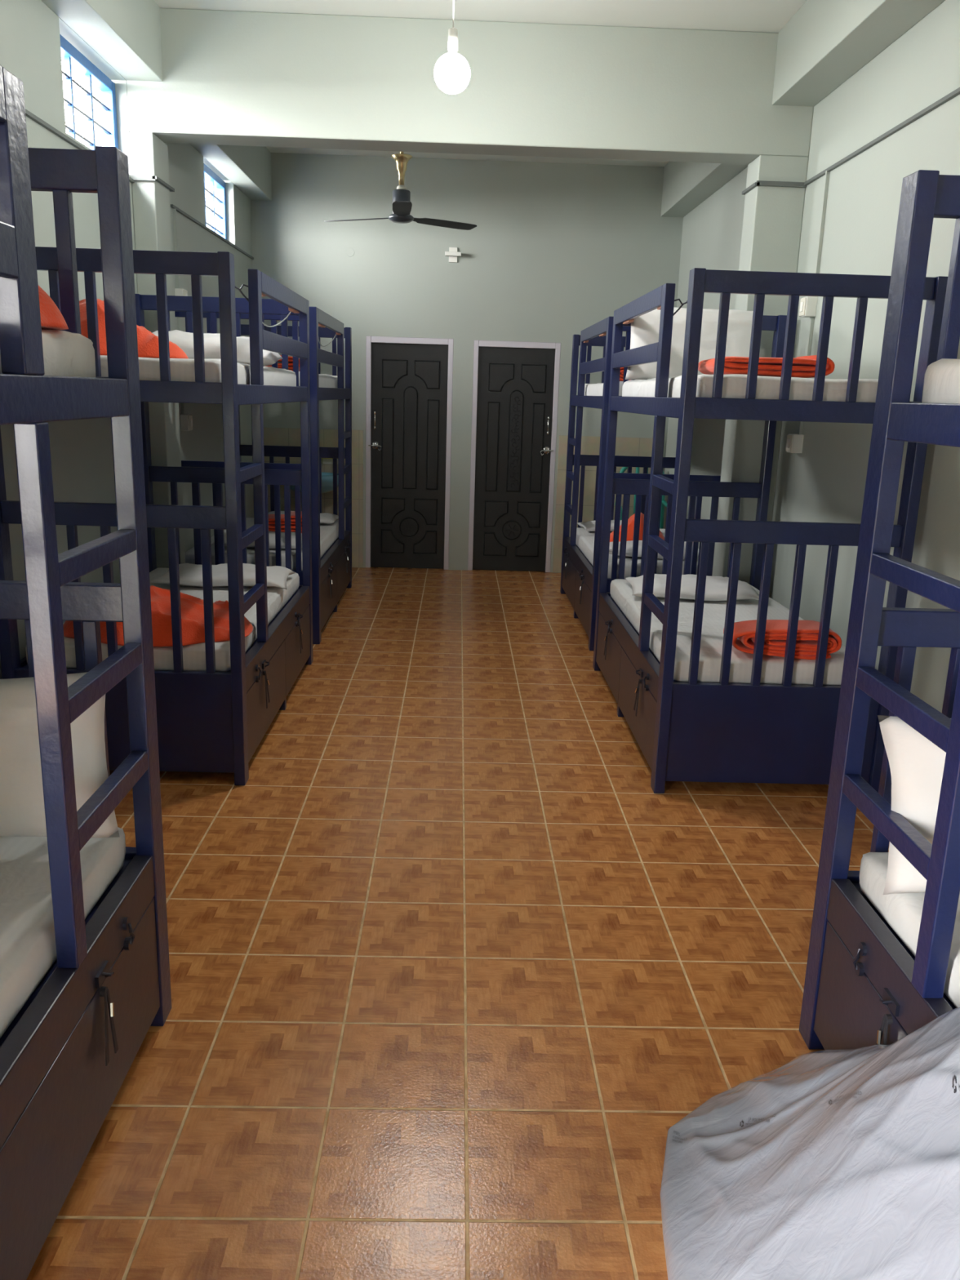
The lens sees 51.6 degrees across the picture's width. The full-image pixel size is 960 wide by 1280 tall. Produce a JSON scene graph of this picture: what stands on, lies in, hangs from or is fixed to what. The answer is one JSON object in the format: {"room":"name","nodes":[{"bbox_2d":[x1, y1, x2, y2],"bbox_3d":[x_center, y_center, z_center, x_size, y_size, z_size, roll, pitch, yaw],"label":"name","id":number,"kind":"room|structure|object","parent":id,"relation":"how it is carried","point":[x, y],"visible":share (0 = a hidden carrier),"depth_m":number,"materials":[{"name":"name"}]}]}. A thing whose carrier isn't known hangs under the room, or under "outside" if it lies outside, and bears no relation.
{"room":"dormitory","nodes":[
{"label":"dormitory","id":0,"kind":"room"},
{"bbox_2d":[0,0,253,679],"bbox_3d":[-1.895,-1.012,3.220,0.220,3.335,10.500,1,14,-1],"label":"wall","id":1,"kind":"structure","parent":0,"point":[82,458],"depth_m":4.62,"materials":[{"name":"paint"}]},
{"bbox_2d":[25,108,134,182],"bbox_3d":[-1.722,-1.475,1.532,0.015,0.015,7.417,1,14,-1],"label":"trim","id":2,"kind":"structure","parent":1,"relation":"attached to","point":[28,113],"depth_m":4.13,"materials":[{"name":"grey"}]},
{"bbox_2d":[59,34,118,150],"bbox_3d":[-1.872,-2.502,4.648,0.060,0.430,0.866,1,14,-1],"label":"window","id":3,"kind":"structure","parent":1,"relation":"in","point":[73,57],"depth_m":4.75,"materials":[{"name":"blue paint"}]},
{"bbox_2d":[129,174,174,191],"bbox_3d":[-1.737,-2.421,5.275,0.135,0.023,0.333,1,14,-1],"label":"trim","id":4,"kind":"structure","parent":1,"relation":"attached to","point":[143,178],"depth_m":5.12,"materials":[{"name":"grey"}]},
{"bbox_2d":[173,208,184,413],"bbox_3d":[-1.828,-1.957,6.026,0.016,1.236,0.016,1,14,-1],"label":"trim","id":5,"kind":"structure","parent":1,"relation":"attached to","point":[175,223],"depth_m":5.92,"materials":[{"name":"grey"}]},
{"bbox_2d":[174,288,187,296],"bbox_3d":[-1.803,-2.070,5.999,0.063,0.095,0.085,1,14,-1],"label":"switch box","id":6,"kind":"object","parent":1,"relation":"attached to","point":[181,292],"visible":0.44,"depth_m":5.95,"materials":[{"name":"white plastic"}]},
{"bbox_2d":[179,413,192,431],"bbox_3d":[-1.825,-1.355,6.176,0.063,0.100,0.085,1,14,-1],"label":"switch box","id":7,"kind":"object","parent":1,"relation":"attached to","point":[186,420],"visible":1,"depth_m":6.14,"materials":[{"name":"white plastic"}]},
{"bbox_2d":[190,417,192,426],"bbox_3d":[-1.796,-1.354,6.177,0.006,0.050,0.037,1,14,-2],"label":"rocker switch","id":8,"kind":"object","parent":7,"relation":"attached to","point":[191,419],"depth_m":6.17,"materials":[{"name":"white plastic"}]},
{"bbox_2d":[170,204,253,259],"bbox_3d":[-1.831,-2.832,6.963,0.015,0.015,2.355,1,14,-1],"label":"trim","id":9,"kind":"structure","parent":1,"relation":"attached to","point":[172,206],"depth_m":6.67,"materials":[{"name":"grey"}]},
{"bbox_2d":[203,163,226,239],"bbox_3d":[-1.919,-3.084,7.007,0.060,0.440,0.886,1,14,-1],"label":"window","id":10,"kind":"structure","parent":1,"relation":"in","point":[215,180],"depth_m":7.24,"materials":[{"name":"blue paint"}]},
{"bbox_2d":[128,131,185,568],"bbox_3d":[-1.779,-1.292,5.544,0.120,2.765,0.280,1,14,-1],"label":"column","id":11,"kind":"structure","parent":0,"point":[148,153],"depth_m":5.30,"materials":[{"name":"paint"}]},
{"bbox_2d":[290,471,338,493],"bbox_3d":[-1.414,-1.052,8.404,0.490,0.944,0.412,1,14,-1],"label":"basin","id":12,"kind":"object","parent":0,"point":[326,477],"visible":0.15,"depth_m":8.21,"materials":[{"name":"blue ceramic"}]},
{"bbox_2d":[26,567,889,1279],"bbox_3d":[-0.062,0.709,3.685,4.600,0.120,11.000,1,14,-1],"label":"floor","id":13,"kind":"structure","parent":0,"point":[451,977],"depth_m":2.69,"materials":[{"name":"tile"}]},
{"bbox_2d":[0,64,171,1279],"bbox_3d":[-1.178,0.186,1.324,0.952,1.965,1.885,1,14,-1],"label":"bunk bed","id":14,"kind":"object","parent":13,"relation":"on","point":[68,1053],"visible":0.9,"depth_m":1.86,"materials":[{"name":"blue wood"}]},
{"bbox_2d":[0,329,95,377],"bbox_3d":[-1.173,-0.370,1.185,0.827,0.117,1.751,1,14,-1],"label":"mattress","id":15,"kind":"object","parent":14,"relation":"on","point":[65,353],"visible":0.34,"depth_m":1.88,"materials":[{"name":"white fabric"}]},
{"bbox_2d":[38,285,68,329],"bbox_3d":[-0.983,-0.650,1.788,0.439,0.152,0.372,1,14,-1],"label":"blanket","id":16,"kind":"object","parent":15,"relation":"on","point":[51,318],"visible":0.18,"depth_m":1.81,"materials":[{"name":"fabric"}]},
{"bbox_2d":[0,826,125,1038],"bbox_3d":[-1.204,0.665,1.443,0.826,0.113,1.749,1,14,-1],"label":"mattress","id":17,"kind":"object","parent":14,"relation":"on","point":[28,948],"visible":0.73,"depth_m":1.93,"materials":[{"name":"white fabric"}]},
{"bbox_2d":[0,671,119,837],"bbox_3d":[-1.113,0.255,2.080,0.696,0.389,0.152,1,14,-5],"label":"pillow","id":18,"kind":"object","parent":17,"relation":"on","point":[22,809],"visible":0.54,"depth_m":2.05,"materials":[{"name":"white fabric"}]},
{"bbox_2d":[0,246,312,785],"bbox_3d":[-1.350,-0.617,4.537,0.927,1.965,1.855,1,14,-1],"label":"bunk bed","id":19,"kind":"object","parent":13,"relation":"on","point":[210,720],"visible":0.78,"depth_m":3.83,"materials":[{"name":"blue wood"}]},
{"bbox_2d":[25,567,299,671],"bbox_3d":[-1.376,-0.137,4.656,0.801,0.112,1.720,1,14,-1],"label":"mattress","id":20,"kind":"object","parent":19,"relation":"on","point":[193,655],"visible":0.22,"depth_m":3.88,"materials":[{"name":"white fabric"}]},
{"bbox_2d":[62,585,253,646],"bbox_3d":[-1.313,-0.131,4.034,0.762,0.185,0.543,1,14,-1],"label":"blanket","id":21,"kind":"object","parent":20,"relation":"on","point":[192,607],"visible":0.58,"depth_m":3.90,"materials":[{"name":"red fabric"}]},
{"bbox_2d":[150,563,295,589],"bbox_3d":[-1.294,-0.335,5.060,0.660,0.089,0.420,1,14,-4],"label":"pillow","id":22,"kind":"object","parent":20,"relation":"on","point":[190,575],"visible":0.56,"depth_m":4.92,"materials":[{"name":"white fabric"}]},
{"bbox_2d":[100,355,296,386],"bbox_3d":[-1.345,-1.173,4.399,0.802,0.117,1.721,1,14,-1],"label":"mattress","id":23,"kind":"object","parent":19,"relation":"on","point":[181,369],"visible":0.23,"depth_m":3.58,"materials":[{"name":"white fabric"}]},
{"bbox_2d":[79,298,188,358],"bbox_3d":[-1.409,-1.182,3.759,0.510,0.210,0.394,8,15,25],"label":"blanket","id":24,"kind":"object","parent":23,"relation":"on","point":[148,342],"visible":0.27,"depth_m":3.71,"materials":[{"name":"orange fabric"}]},
{"bbox_2d":[152,329,282,365],"bbox_3d":[-1.283,-1.381,4.696,0.660,0.152,0.460,0,14,-7],"label":"pillow","id":25,"kind":"object","parent":23,"relation":"on","point":[184,340],"visible":0.3,"depth_m":4.52,"materials":[{"name":"white fabric"}]},
{"bbox_2d":[174,306,351,644],"bbox_3d":[-1.404,-1.163,6.732,0.912,1.965,1.880,1,14,-1],"label":"bunk bed","id":26,"kind":"object","parent":13,"relation":"on","point":[331,573],"visible":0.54,"depth_m":6.38,"materials":[{"name":"blue wood"}]},
{"bbox_2d":[185,517,338,570],"bbox_3d":[-1.430,-0.684,6.851,0.785,0.113,1.745,1,14,-1],"label":"mattress","id":27,"kind":"object","parent":26,"relation":"on","point":[329,532],"visible":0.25,"depth_m":6.18,"materials":[{"name":"white fabric"}]},
{"bbox_2d":[211,531,302,548],"bbox_3d":[-1.369,-0.638,6.282,0.600,0.083,0.380,0,14,-5],"label":"pillow","id":28,"kind":"object","parent":27,"relation":"on","point":[271,534],"visible":0.3,"depth_m":6.14,"materials":[{"name":"white fabric"}]},
{"bbox_2d":[268,511,302,533],"bbox_3d":[-1.325,-0.812,6.880,0.399,0.136,0.311,1,14,-3],"label":"blanket","id":29,"kind":"object","parent":27,"relation":"on","point":[271,517],"visible":0.18,"depth_m":6.75,"materials":[{"name":"fabric"}]},
{"bbox_2d":[268,511,338,523],"bbox_3d":[-1.363,-0.924,7.458,0.600,0.072,0.340,2,14,1],"label":"pillow","id":30,"kind":"object","parent":27,"relation":"on","point":[325,517],"visible":0.3,"depth_m":7.39,"materials":[{"name":"white fabric"}]},
{"bbox_2d":[298,371,337,387],"bbox_3d":[-1.399,-1.720,6.594,0.786,0.117,1.744,1,14,-1],"label":"mattress","id":31,"kind":"object","parent":26,"relation":"on","point":[325,380],"visible":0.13,"depth_m":6.54,"materials":[{"name":"white fabric"}]},
{"bbox_2d":[265,355,299,371],"bbox_3d":[-1.381,-1.807,6.486,0.455,0.110,0.346,1,14,-4],"label":"blanket","id":32,"kind":"object","parent":31,"relation":"on","point":[290,358],"visible":0.09,"depth_m":6.34,"materials":[{"name":"orange fabric"}]},
{"bbox_2d":[560,316,720,650],"bbox_3d":[1.120,-1.100,6.789,0.912,1.965,1.860,1,14,-1],"label":"bunk bed","id":33,"kind":"object","parent":13,"relation":"on","point":[579,577],"visible":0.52,"depth_m":6.62,"materials":[{"name":"blue wood"}]},
{"bbox_2d":[583,381,622,395],"bbox_3d":[1.149,-1.656,6.651,0.786,0.116,1.726,1,14,-1],"label":"mattress","id":34,"kind":"object","parent":33,"relation":"on","point":[590,389],"visible":0.16,"depth_m":6.54,"materials":[{"name":"white fabric"}]},
{"bbox_2d":[619,367,631,381],"bbox_3d":[1.109,-1.722,6.453,0.507,0.108,0.348,2,14,0],"label":"blanket","id":35,"kind":"object","parent":34,"relation":"on","point":[621,375],"visible":0.09,"depth_m":6.30,"materials":[{"name":"orange fabric"}]},
{"bbox_2d":[575,527,698,578],"bbox_3d":[1.117,-0.621,6.908,0.786,0.112,1.725,1,14,-1],"label":"mattress","id":36,"kind":"object","parent":33,"relation":"on","point":[584,539],"visible":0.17,"depth_m":6.54,"materials":[{"name":"white fabric"}]},
{"bbox_2d":[577,520,622,531],"bbox_3d":[1.046,-0.865,7.521,0.580,0.071,0.340,0,14,-6],"label":"pillow","id":37,"kind":"object","parent":36,"relation":"on","point":[589,526],"visible":0.28,"depth_m":7.42,"materials":[{"name":"white fabric"}]},
{"bbox_2d":[609,512,664,542],"bbox_3d":[1.080,-0.785,6.878,0.446,0.226,0.389,1,14,-1],"label":"blanket","id":38,"kind":"object","parent":36,"relation":"on","point":[631,520],"visible":0.3,"depth_m":6.75,"materials":[{"name":"fabric"}]},
{"bbox_2d":[608,540,698,559],"bbox_3d":[1.099,-0.583,6.366,0.600,0.082,0.380,2,14,2],"label":"pillow","id":39,"kind":"object","parent":36,"relation":"on","point":[628,544],"visible":0.2,"depth_m":6.22,"materials":[{"name":"white fabric"}]},
{"bbox_2d":[614,466,666,528],"bbox_3d":[1.359,-0.975,8.284,0.474,1.022,0.456,1,14,-1],"label":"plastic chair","id":40,"kind":"object","parent":13,"relation":"on","point":[664,503],"visible":0.1,"depth_m":8.40,"materials":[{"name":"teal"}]},
{"bbox_2d":[592,267,947,793],"bbox_3d":[1.141,-0.559,4.612,0.927,1.965,1.865,1,14,-1],"label":"bunk bed","id":41,"kind":"object","parent":13,"relation":"on","point":[692,731],"visible":0.84,"depth_m":3.86,"materials":[{"name":"blue wood"}]},
{"bbox_2d":[609,578,845,685],"bbox_3d":[1.139,-0.081,4.732,0.800,0.115,1.732,1,14,-1],"label":"mattress","id":42,"kind":"object","parent":41,"relation":"on","point":[620,590],"visible":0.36,"depth_m":4.13,"materials":[{"name":"white fabric"}]},
{"bbox_2d":[625,573,759,600],"bbox_3d":[1.095,-0.278,5.122,0.660,0.089,0.440,2,14,2],"label":"pillow","id":43,"kind":"object","parent":42,"relation":"on","point":[716,587],"visible":0.61,"depth_m":4.97,"materials":[{"name":"white fabric"}]},
{"bbox_2d":[723,619,841,659],"bbox_3d":[1.204,-0.006,3.970,0.425,0.123,0.212,2,14,1],"label":"blanket","id":44,"kind":"object","parent":42,"relation":"on","point":[775,633],"visible":0.66,"depth_m":3.88,"materials":[{"name":"fabric"}]},
{"bbox_2d":[622,373,878,402],"bbox_3d":[1.170,-1.115,4.475,0.800,0.117,1.731,1,14,-1],"label":"mattress","id":45,"kind":"object","parent":41,"relation":"on","point":[734,385],"visible":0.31,"depth_m":3.64,"materials":[{"name":"white fabric"}]},
{"bbox_2d":[625,306,764,379],"bbox_3d":[1.075,-1.476,4.968,0.687,0.393,0.150,2,14,1],"label":"pillow","id":46,"kind":"object","parent":45,"relation":"on","point":[645,328],"visible":0.33,"depth_m":4.92,"materials":[{"name":"white fabric"}]},
{"bbox_2d":[697,355,835,377],"bbox_3d":[1.135,-1.099,3.981,0.463,0.092,0.368,2,14,-1],"label":"blanket","id":47,"kind":"object","parent":45,"relation":"on","point":[804,366],"visible":0.69,"depth_m":3.82,"materials":[{"name":"fabric"}]},
{"bbox_2d":[660,1007,959,1279],"bbox_3d":[0.558,0.859,1.550,0.476,0.654,1.460,1,14,-1],"label":"sheet","id":48,"kind":"object","parent":13,"relation":"on","point":[840,1164],"visible":1,"depth_m":1.61,"materials":[{"name":"grey fabric"}]},
{"bbox_2d":[799,169,959,1049],"bbox_3d":[1.275,0.257,1.340,0.912,1.965,1.875,1,14,-1],"label":"bunk bed","id":49,"kind":"object","parent":13,"relation":"on","point":[864,986],"visible":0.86,"depth_m":2.06,"materials":[{"name":"blue wood"}]},
{"bbox_2d":[858,852,959,1008],"bbox_3d":[1.272,0.737,1.459,0.787,0.111,1.740,1,14,-1],"label":"mattress","id":50,"kind":"object","parent":49,"relation":"on","point":[902,912],"visible":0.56,"depth_m":2.05,"materials":[{"name":"white fabric"}]},
{"bbox_2d":[877,715,951,894],"bbox_3d":[1.162,0.332,2.014,0.703,0.406,0.164,2,14,1],"label":"pillow","id":51,"kind":"object","parent":50,"relation":"on","point":[917,764],"visible":0.46,"depth_m":2.00,"materials":[{"name":"white fabric"}]},
{"bbox_2d":[921,358,959,403],"bbox_3d":[1.304,-0.299,1.202,0.785,0.118,1.739,1,14,-1],"label":"mattress","id":52,"kind":"object","parent":49,"relation":"on","point":[941,384],"visible":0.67,"depth_m":1.93,"materials":[{"name":"white fabric"}]},
{"bbox_2d":[250,152,683,572],"bbox_3d":[-0.137,-2.269,8.498,3.960,3.335,0.280,1,14,-1],"label":"wall","id":53,"kind":"structure","parent":0,"point":[553,250],"depth_m":8.14,"materials":[{"name":"paint"}]},
{"bbox_2d":[263,426,363,568],"bbox_3d":[-1.466,-1.222,8.582,0.908,1.185,0.010,1,14,-1],"label":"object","id":54,"kind":"structure","parent":53,"relation":"attached to","point":[272,436],"depth_m":8.52,"materials":[{"name":"beige paint"}]},
{"bbox_2d":[321,457,337,464],"bbox_3d":[-1.269,-1.527,8.453,0.190,0.060,0.099,1,14,-1],"label":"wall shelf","id":55,"kind":"object","parent":53,"relation":"attached to","point":[325,460],"visible":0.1,"depth_m":8.49,"materials":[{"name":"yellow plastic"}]},
{"bbox_2d":[365,336,453,569],"bbox_3d":[-0.615,-1.587,8.557,0.730,1.955,0.116,1,14,-1],"label":"door","id":56,"kind":"structure","parent":53,"relation":"in","point":[409,388],"depth_m":8.52,"materials":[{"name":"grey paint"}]},
{"bbox_2d":[444,247,461,262],"bbox_3d":[-0.220,-3.147,8.102,0.132,0.115,0.064,1,14,-1],"label":"bracket","id":57,"kind":"object","parent":53,"relation":"attached to","point":[452,253],"visible":1,"depth_m":8.11,"materials":[{"name":"white plastic"}]},
{"bbox_2d":[467,340,560,572],"bbox_3d":[0.284,-1.563,8.581,0.730,1.950,0.116,1,14,-1],"label":"door","id":58,"kind":"structure","parent":53,"relation":"in","point":[516,386],"depth_m":8.55,"materials":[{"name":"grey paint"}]},
{"bbox_2d":[552,435,653,573],"bbox_3d":[1.107,-1.163,8.649,0.893,1.190,0.010,1,14,-1],"label":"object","id":59,"kind":"structure","parent":53,"relation":"attached to","point":[628,446],"depth_m":8.58,"materials":[{"name":"beige paint"}]},
{"bbox_2d":[154,0,807,166],"bbox_3d":[0.020,-2.658,2.849,3.960,0.150,10.900,1,14,-1],"label":"ceiling","id":60,"kind":"structure","parent":0,"point":[745,15],"depth_m":4.87,"materials":[{"name":"paint"}]},
{"bbox_2d":[41,0,162,81],"bbox_3d":[-1.618,-2.092,1.374,0.185,0.335,7.430,1,14,-1],"label":"beam","id":61,"kind":"structure","parent":60,"relation":"attached to","point":[126,34],"depth_m":4.53,"materials":[{"name":"paint"}]},
{"bbox_2d":[190,143,271,200],"bbox_3d":[-1.731,-3.375,6.582,0.170,0.360,2.840,1,14,-1],"label":"beam","id":62,"kind":"structure","parent":60,"relation":"attached to","point":[248,168],"depth_m":7.17,"materials":[{"name":"paint"}]},
{"bbox_2d":[324,151,476,230],"bbox_3d":[-0.538,-3.150,6.543,1.069,0.708,0.951,1,14,-1],"label":"ceiling fan","id":63,"kind":"object","parent":60,"relation":"hanging from","point":[402,203],"visible":0.92,"depth_m":6.66,"materials":[{"name":"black metal"}]},
{"bbox_2d":[434,0,470,93],"bbox_3d":[-0.102,-2.494,3.866,0.144,0.664,0.144,1,14,-1],"label":"pendant bulb","id":64,"kind":"object","parent":60,"relation":"hanging from","point":[451,69],"visible":1,"depth_m":3.88,"materials":[{"name":"white glass"}]},
{"bbox_2d":[126,8,813,164],"bbox_3d":[-0.035,-2.863,5.162,3.510,0.570,0.230,1,14,-1],"label":"cross beam","id":65,"kind":"structure","parent":60,"relation":"attached to","point":[230,77],"depth_m":5.06,"materials":[{"name":"paint"}]},
{"bbox_2d":[661,161,748,217],"bbox_3d":[1.599,-3.288,6.671,0.185,0.375,2.840,1,14,-1],"label":"beam","id":66,"kind":"structure","parent":60,"relation":"attached to","point":[686,185],"depth_m":7.23,"materials":[{"name":"paint"}]},
{"bbox_2d":[772,0,945,106],"bbox_3d":[1.687,-2.013,1.461,0.220,0.335,7.430,1,14,-1],"label":"beam","id":67,"kind":"structure","parent":60,"relation":"attached to","point":[825,42],"depth_m":4.41,"materials":[{"name":"paint"}]},
{"bbox_2d":[711,155,808,583],"bbox_3d":[1.541,-1.206,5.606,0.257,2.765,0.230,1,14,-1],"label":"column","id":68,"kind":"structure","parent":0,"point":[772,220],"depth_m":5.34,"materials":[{"name":"paint"}]},
{"bbox_2d":[663,0,959,712],"bbox_3d":[1.833,-0.923,3.317,0.220,3.335,10.500,1,14,-1],"label":"wall","id":69,"kind":"structure","parent":0,"point":[825,482],"depth_m":4.51,"materials":[{"name":"paint"}]},
{"bbox_2d":[786,433,804,453],"bbox_3d":[1.644,-1.028,5.194,0.068,0.095,0.085,1,14,-1],"label":"switch box","id":70,"kind":"object","parent":69,"relation":"attached to","point":[794,442],"visible":1,"depth_m":5.16,"materials":[{"name":"white plastic"}]},
{"bbox_2d":[786,438,790,448],"bbox_3d":[1.613,-1.029,5.193,0.006,0.048,0.037,1,14,-2],"label":"rocker switch","id":71,"kind":"object","parent":70,"relation":"attached to","point":[788,444],"depth_m":5.18,"materials":[{"name":"white plastic"}]},
{"bbox_2d":[799,296,817,317],"bbox_3d":[1.664,-1.690,5.040,0.068,0.095,0.085,1,14,-1],"label":"switch box","id":72,"kind":"object","parent":69,"relation":"attached to","point":[808,304],"visible":1,"depth_m":5.00,"materials":[{"name":"white plastic"}]},
{"bbox_2d":[799,302,803,311],"bbox_3d":[1.633,-1.691,5.039,0.006,0.048,0.037,1,14,-2],"label":"rocker switch","id":73,"kind":"object","parent":72,"relation":"attached to","point":[801,309],"depth_m":5.04,"materials":[{"name":"white plastic"}]},
{"bbox_2d":[798,170,830,434],"bbox_3d":[1.686,-1.653,5.029,0.016,1.336,0.016,1,14,-1],"label":"trim","id":74,"kind":"structure","parent":69,"relation":"attached to","point":[827,173],"depth_m":4.95,"materials":[{"name":"grey"}]},
{"bbox_2d":[742,87,959,195],"bbox_3d":[1.641,-1.518,1.712,0.272,0.023,7.655,1,14,-1],"label":"trim","id":75,"kind":"structure","parent":69,"relation":"attached to","point":[758,183],"depth_m":4.46,"materials":[{"name":"grey"}]},
{"label":"outside","id":76,"kind":"structure","parent":0,"visible":0},
{"bbox_3d":[-21.262,-2.157,13.520,38.004,0.150,65.000,1,14,-1],"label":"ground","id":77,"kind":"structure","parent":76,"visible":0},
{"bbox_2d":[65,72,85,145],"bbox_3d":[-4.721,-4.045,11.881,1.768,5.292,1.982,11,17,33],"label":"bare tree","id":78,"kind":"object","parent":77,"relation":"on","point":[74,73],"visible":0.02,"depth_m":10.95,"materials":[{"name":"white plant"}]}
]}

